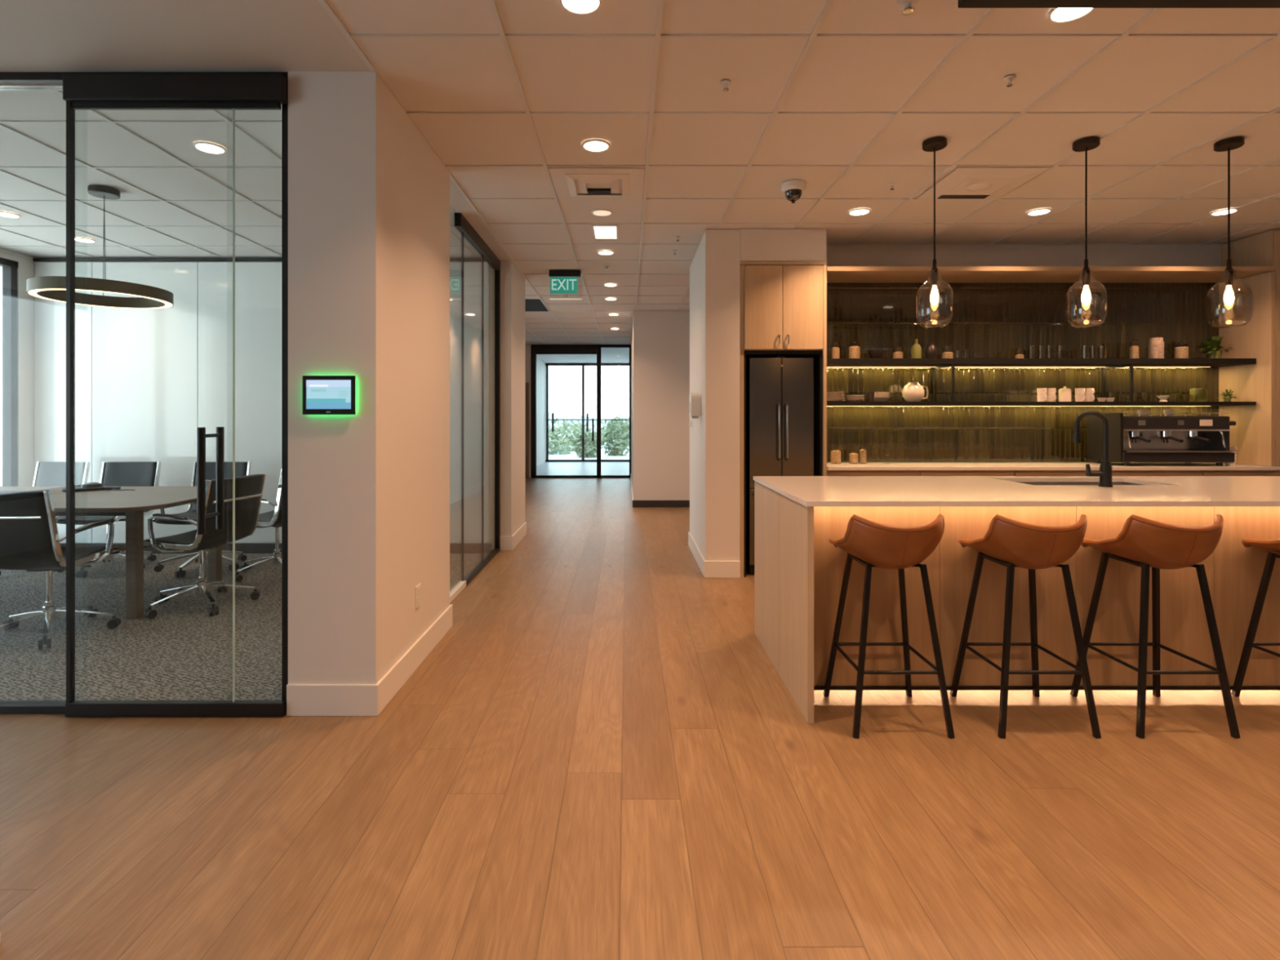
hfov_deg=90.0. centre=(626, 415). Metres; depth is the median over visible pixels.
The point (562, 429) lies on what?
tree
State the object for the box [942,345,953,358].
storage jar
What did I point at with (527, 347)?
wall
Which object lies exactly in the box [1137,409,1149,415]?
coffee cup
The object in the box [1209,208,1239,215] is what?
recessed light
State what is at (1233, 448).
cup stack
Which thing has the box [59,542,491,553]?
baseboard
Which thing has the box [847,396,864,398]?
plate
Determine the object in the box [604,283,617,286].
recessed light
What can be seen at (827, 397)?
plate
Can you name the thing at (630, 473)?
baseboard
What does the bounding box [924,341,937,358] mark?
vase
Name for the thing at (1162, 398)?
dish
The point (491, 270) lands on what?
wall
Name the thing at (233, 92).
door
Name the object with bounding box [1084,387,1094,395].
mug
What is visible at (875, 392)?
bowl
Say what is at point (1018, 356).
storage jar
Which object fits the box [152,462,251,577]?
office chair
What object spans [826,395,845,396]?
plate
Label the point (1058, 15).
recessed light
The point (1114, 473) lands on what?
base cabinet
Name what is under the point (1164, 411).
coffee cup
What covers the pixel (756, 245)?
wall
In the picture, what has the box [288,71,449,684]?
wall
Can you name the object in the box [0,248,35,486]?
wall
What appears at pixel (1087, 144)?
pendant lamp
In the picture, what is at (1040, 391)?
mug
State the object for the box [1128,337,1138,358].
storage jar
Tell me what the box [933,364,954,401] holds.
shelf bracket
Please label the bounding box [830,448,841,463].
storage jar
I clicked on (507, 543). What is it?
baseboard
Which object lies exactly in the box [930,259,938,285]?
socket
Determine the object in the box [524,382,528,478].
door
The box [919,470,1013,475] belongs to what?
base cabinet
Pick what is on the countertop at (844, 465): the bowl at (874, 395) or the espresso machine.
the espresso machine
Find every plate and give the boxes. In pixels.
[826,391,845,393]
[826,393,845,395]
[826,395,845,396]
[826,396,845,398]
[826,398,845,399]
[826,400,845,401]
[846,400,864,401]
[847,395,864,396]
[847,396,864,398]
[847,398,864,399]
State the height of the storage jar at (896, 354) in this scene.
0.114 m
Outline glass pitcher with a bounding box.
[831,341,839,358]
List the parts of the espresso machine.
panel, cup rail, head trim, label plate, steam knob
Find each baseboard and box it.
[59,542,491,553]
[286,604,452,715]
[500,521,526,550]
[630,473,633,503]
[632,500,689,506]
[688,531,740,577]
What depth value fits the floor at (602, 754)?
2.19 m
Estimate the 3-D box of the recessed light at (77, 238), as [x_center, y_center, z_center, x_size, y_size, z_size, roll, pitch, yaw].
[-4.620,-1.498,5.450,0.158,0.008,0.158,0,0,0]
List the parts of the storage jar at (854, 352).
lid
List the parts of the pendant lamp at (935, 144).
bulb, lamp shade, cord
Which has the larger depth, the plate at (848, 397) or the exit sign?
the exit sign
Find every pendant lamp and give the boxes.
[915,137,953,328]
[1065,137,1107,328]
[1205,137,1253,328]
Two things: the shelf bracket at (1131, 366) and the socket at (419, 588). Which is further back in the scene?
the shelf bracket at (1131, 366)
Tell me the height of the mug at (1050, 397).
0.057 m
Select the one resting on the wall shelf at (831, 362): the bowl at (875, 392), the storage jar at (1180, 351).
the storage jar at (1180, 351)
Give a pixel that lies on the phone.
(86, 486)
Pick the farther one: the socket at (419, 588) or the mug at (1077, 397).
the mug at (1077, 397)
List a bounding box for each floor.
[0,477,1279,959]
[536,462,629,475]
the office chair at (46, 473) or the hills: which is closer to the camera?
the office chair at (46, 473)
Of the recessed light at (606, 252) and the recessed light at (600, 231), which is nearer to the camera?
the recessed light at (600, 231)
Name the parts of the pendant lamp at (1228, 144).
cord, bulb, lamp shade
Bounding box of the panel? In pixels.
[302,375,355,414]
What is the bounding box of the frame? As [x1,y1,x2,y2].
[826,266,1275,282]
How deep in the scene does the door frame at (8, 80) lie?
2.79 m
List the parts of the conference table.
leg, leg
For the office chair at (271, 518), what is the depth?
5.06 m
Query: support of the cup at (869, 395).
on the wall shelf at (828, 403)
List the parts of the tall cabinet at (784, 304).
panel, door, rail, door, panel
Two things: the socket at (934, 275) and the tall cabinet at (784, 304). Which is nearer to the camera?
the socket at (934, 275)
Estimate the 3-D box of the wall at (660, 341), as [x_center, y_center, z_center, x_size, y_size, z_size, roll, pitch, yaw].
[2.150,-0.100,11.360,4.100,2.800,4.480,0,0,0]
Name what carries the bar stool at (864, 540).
on the floor at (602, 754)
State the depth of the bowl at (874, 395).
5.33 m
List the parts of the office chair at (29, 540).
rail, armrest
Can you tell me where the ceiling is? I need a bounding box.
[0,0,1279,363]
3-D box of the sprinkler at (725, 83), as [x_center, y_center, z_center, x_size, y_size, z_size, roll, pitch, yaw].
[0.447,-1.482,2.880,0.048,0.036,0.047,0,0,0]
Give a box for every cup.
[866,391,875,401]
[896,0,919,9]
[1097,397,1106,401]
[1106,397,1115,401]
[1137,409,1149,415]
[1163,409,1176,415]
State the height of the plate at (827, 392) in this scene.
0.013 m
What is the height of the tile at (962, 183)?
0.034 m
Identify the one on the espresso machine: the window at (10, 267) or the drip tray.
the drip tray
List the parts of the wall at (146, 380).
board panel, board panel, board panel, rail, board panel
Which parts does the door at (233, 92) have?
rail, rail, handle, handle post, handle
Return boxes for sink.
[1015,481,1142,484]
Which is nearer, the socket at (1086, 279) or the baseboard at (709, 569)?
the socket at (1086, 279)
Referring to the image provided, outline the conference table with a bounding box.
[0,486,222,619]
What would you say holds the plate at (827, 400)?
on the wall shelf at (828, 403)
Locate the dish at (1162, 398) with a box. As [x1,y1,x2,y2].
[1156,395,1169,401]
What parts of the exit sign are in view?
green panel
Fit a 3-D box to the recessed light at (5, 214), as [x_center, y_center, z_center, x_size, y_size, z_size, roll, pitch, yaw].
[-4.610,-1.498,4.760,0.158,0.008,0.158,0,0,0]
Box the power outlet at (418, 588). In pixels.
[415,583,421,608]
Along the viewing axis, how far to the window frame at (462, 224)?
5.56 m
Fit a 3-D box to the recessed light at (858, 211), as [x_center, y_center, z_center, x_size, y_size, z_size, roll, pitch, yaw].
[1.710,-1.498,4.700,0.158,0.008,0.158,0,0,0]
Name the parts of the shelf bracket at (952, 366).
post, post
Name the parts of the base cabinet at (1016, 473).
drawer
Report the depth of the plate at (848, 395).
5.35 m
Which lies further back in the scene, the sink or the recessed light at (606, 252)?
the recessed light at (606, 252)
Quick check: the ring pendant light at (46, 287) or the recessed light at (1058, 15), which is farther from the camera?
the ring pendant light at (46, 287)
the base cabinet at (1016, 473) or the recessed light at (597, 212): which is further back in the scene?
the base cabinet at (1016, 473)
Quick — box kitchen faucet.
[1072,410,1112,487]
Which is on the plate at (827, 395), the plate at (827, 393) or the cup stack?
the plate at (827, 393)
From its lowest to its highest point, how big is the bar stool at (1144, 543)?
0.897 m
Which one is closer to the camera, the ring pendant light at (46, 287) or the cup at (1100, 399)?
the ring pendant light at (46, 287)
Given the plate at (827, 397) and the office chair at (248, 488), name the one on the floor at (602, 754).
the office chair at (248, 488)
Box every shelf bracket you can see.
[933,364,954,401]
[1102,364,1133,401]
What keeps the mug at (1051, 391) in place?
on the mug at (1050, 397)
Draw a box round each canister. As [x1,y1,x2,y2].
[1148,337,1164,358]
[1189,388,1207,401]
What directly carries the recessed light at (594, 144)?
in the ceiling
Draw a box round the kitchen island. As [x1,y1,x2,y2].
[754,480,1279,723]
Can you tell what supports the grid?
attached to the ceiling
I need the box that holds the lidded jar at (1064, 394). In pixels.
[1058,386,1071,401]
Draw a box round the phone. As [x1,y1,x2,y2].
[61,482,134,492]
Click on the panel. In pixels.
(321, 394)
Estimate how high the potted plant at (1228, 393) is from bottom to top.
0.111 m
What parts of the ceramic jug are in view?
handle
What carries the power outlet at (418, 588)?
attached to the wall at (369, 196)
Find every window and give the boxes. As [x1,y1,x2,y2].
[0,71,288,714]
[0,257,17,486]
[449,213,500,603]
[545,363,629,462]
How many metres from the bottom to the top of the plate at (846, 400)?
0.013 m
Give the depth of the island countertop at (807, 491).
3.07 m
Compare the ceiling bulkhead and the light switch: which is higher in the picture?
the ceiling bulkhead
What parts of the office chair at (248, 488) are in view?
armrest, rail, rail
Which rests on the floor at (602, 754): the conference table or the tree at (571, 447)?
the conference table
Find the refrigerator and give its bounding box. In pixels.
[746,355,813,573]
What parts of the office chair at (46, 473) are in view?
rail, rail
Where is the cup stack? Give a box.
[1225,445,1237,465]
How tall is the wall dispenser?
0.220 m
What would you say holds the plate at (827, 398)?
on the plate at (827, 400)
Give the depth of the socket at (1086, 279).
3.49 m
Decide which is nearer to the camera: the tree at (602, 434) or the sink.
the sink
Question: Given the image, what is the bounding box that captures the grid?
[0,0,1279,344]
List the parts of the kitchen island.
panel, panel, panel, panel, panel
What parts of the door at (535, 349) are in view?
handle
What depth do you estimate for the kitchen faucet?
3.26 m
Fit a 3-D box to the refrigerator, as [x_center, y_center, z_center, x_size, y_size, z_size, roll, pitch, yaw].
[1.263,0.400,5.472,0.524,1.780,0.656,0,0,0]
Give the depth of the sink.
3.71 m
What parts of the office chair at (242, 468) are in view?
armrest, rail, rail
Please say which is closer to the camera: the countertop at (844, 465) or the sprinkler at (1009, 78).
the sprinkler at (1009, 78)
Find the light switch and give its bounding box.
[690,417,692,430]
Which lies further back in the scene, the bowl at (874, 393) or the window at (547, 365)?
the window at (547, 365)
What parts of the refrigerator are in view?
freezer drawer, door, handle, handle, door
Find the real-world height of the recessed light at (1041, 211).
0.008 m
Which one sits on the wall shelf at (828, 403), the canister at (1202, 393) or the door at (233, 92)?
the canister at (1202, 393)
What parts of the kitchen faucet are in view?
spout, lever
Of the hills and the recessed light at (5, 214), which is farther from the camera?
the hills
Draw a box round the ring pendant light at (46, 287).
[26,185,173,309]
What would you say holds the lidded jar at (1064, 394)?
on the wall shelf at (828, 403)
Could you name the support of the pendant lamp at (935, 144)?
hanging from the ceiling
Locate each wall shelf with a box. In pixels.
[826,358,1256,367]
[826,401,1256,406]
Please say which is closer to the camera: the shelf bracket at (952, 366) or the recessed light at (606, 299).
the shelf bracket at (952, 366)
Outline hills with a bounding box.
[548,412,628,446]
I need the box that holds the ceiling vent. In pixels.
[548,167,644,199]
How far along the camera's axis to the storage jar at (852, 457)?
5.41 m
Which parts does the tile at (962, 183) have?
plate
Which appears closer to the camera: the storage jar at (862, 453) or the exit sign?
the storage jar at (862, 453)
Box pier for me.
[689,229,740,560]
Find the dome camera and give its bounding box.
[781,179,805,203]
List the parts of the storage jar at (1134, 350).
lid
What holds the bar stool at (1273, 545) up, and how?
on the floor at (602, 754)
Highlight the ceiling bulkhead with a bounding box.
[957,0,1279,8]
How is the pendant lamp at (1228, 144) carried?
hanging from the ceiling
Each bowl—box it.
[867,349,883,358]
[873,396,890,401]
[874,391,890,393]
[874,393,890,395]
[874,395,890,396]
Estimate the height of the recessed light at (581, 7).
0.008 m
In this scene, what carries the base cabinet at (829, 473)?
on the floor at (602, 754)
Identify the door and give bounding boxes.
[62,74,286,716]
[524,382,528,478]
[530,344,631,477]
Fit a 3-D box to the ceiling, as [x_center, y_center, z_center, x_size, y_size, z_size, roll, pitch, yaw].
[0.500,-1.550,7.550,13.400,0.100,21.500,0,0,0]
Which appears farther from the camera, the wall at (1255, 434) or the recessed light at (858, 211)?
the wall at (1255, 434)
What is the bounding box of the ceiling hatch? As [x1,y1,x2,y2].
[524,299,547,311]
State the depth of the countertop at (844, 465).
5.21 m
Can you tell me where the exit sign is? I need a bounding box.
[549,270,582,299]
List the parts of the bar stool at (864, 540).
leg, leg, under frame, leg, leg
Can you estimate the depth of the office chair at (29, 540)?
3.55 m
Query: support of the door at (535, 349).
in the wall at (527, 347)
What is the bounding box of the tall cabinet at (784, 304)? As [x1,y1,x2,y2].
[740,261,826,577]
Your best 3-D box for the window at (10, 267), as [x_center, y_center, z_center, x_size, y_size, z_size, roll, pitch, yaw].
[-5.640,-0.090,4.378,0.080,2.660,3.035,0,0,0]
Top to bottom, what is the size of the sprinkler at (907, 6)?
0.036 m
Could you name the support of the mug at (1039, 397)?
on the wall shelf at (828, 403)
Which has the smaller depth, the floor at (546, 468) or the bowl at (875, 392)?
the bowl at (875, 392)
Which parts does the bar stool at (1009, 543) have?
leg, leg, under frame, leg, leg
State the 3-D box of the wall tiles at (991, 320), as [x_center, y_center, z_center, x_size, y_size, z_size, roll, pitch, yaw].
[3.390,-0.379,5.593,3.560,1.568,0.015,0,0,0]
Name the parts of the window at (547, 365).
handle, rail, handle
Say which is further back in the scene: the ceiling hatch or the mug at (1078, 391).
the ceiling hatch
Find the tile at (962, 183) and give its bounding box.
[915,166,1052,199]
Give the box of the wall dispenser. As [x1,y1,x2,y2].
[688,392,701,417]
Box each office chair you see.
[0,461,90,575]
[0,489,125,650]
[55,461,161,577]
[142,473,266,618]
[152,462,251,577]
[231,468,281,582]
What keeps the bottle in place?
on the wall shelf at (831, 362)
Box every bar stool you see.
[823,514,955,738]
[950,514,1101,738]
[1070,514,1239,738]
[1231,537,1279,697]
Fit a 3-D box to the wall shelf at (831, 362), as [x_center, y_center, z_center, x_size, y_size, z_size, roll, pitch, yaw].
[3.389,-0.448,5.417,3.555,0.050,0.333,0,0,0]
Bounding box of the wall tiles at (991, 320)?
[826,282,1218,462]
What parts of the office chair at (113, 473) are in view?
rail, rail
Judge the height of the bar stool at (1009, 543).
0.897 m
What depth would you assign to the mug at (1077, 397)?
5.35 m
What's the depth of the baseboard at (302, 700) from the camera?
2.77 m
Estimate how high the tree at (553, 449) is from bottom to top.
1.319 m
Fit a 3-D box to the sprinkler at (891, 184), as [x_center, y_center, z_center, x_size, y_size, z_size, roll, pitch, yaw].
[1.720,-1.482,4.140,0.048,0.036,0.047,0,0,0]
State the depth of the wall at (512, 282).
6.25 m
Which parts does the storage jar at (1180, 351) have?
lid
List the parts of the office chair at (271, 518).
armrest, rail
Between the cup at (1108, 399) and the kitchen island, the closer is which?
the kitchen island
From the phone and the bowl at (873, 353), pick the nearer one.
the phone
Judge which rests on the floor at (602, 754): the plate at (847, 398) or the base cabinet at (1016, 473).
the base cabinet at (1016, 473)
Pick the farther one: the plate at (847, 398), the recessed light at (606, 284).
the recessed light at (606, 284)
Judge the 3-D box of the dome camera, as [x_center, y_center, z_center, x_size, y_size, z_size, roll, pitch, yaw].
[1.080,-1.439,4.140,0.150,0.122,0.150,0,0,0]
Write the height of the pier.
2.800 m
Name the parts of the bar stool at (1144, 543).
leg, leg, under frame, leg, leg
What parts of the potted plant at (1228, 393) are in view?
pot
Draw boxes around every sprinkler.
[720,80,731,91]
[888,182,896,190]
[896,0,919,14]
[1003,75,1015,87]
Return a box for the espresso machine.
[1087,413,1235,466]
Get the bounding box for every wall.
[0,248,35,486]
[33,257,489,542]
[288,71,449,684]
[488,265,494,551]
[500,261,524,536]
[524,344,530,477]
[536,357,546,466]
[631,311,689,500]
[740,229,1221,283]
[1218,230,1279,466]
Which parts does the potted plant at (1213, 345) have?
pot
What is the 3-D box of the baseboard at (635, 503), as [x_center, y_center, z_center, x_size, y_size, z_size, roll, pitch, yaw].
[2.093,1.250,9.113,4.014,0.100,0.014,0,0,0]
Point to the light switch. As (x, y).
(691, 418)
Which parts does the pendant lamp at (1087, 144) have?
cord, bulb, lamp shade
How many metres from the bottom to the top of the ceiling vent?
0.024 m
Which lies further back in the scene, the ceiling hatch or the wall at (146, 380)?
the ceiling hatch
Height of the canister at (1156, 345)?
0.190 m
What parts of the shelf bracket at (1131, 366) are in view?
post, post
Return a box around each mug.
[1036,387,1047,395]
[1036,395,1047,401]
[1046,387,1056,395]
[1046,395,1056,401]
[1075,387,1085,395]
[1075,395,1085,401]
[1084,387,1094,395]
[1084,395,1094,401]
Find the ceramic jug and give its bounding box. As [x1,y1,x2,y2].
[902,382,928,401]
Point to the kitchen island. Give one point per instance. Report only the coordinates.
(798, 572)
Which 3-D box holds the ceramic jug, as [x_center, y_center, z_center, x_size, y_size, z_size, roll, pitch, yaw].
[2.425,-0.201,5.396,0.188,0.165,0.176,0,0,41]
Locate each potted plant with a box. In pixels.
[1191,335,1233,358]
[1217,388,1236,401]
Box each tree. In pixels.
[548,417,596,446]
[548,439,571,454]
[561,443,585,451]
[572,428,604,457]
[594,417,629,446]
[602,413,629,456]
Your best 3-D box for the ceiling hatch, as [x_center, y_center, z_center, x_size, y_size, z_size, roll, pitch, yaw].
[-1.410,-1.498,8.700,0.580,0.009,0.900,0,0,0]
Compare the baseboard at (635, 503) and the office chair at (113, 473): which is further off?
the baseboard at (635, 503)
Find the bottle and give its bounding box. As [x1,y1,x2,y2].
[911,338,921,358]
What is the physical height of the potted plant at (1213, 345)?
0.205 m
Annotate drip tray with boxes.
[1123,449,1231,452]
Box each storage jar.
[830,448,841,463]
[848,341,860,358]
[848,451,857,463]
[858,448,866,463]
[893,346,902,358]
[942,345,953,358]
[1014,347,1024,358]
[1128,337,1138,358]
[1173,342,1188,358]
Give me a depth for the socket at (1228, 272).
3.49 m
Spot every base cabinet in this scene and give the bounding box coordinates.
[826,470,919,475]
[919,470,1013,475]
[1013,470,1099,475]
[1111,470,1202,475]
[1200,470,1279,475]
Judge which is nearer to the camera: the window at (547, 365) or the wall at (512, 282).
the wall at (512, 282)
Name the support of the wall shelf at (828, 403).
attached to the wall at (756, 245)
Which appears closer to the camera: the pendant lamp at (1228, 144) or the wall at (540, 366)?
the pendant lamp at (1228, 144)
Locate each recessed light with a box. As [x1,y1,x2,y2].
[0,210,21,217]
[75,236,95,243]
[192,141,226,154]
[559,0,602,15]
[582,138,609,151]
[591,208,613,216]
[591,224,617,239]
[597,249,613,255]
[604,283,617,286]
[604,297,617,300]
[848,208,871,215]
[1026,208,1052,215]
[1047,8,1095,23]
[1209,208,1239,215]
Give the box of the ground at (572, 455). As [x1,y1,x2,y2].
[548,446,629,459]
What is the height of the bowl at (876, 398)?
0.041 m
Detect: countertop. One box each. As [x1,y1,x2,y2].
[753,475,1279,506]
[826,462,1279,470]
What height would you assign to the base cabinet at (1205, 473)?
0.862 m
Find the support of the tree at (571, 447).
on the ground at (572, 455)
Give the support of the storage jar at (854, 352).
on the wall shelf at (831, 362)
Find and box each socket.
[417,586,420,604]
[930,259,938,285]
[1081,259,1090,285]
[1224,259,1233,285]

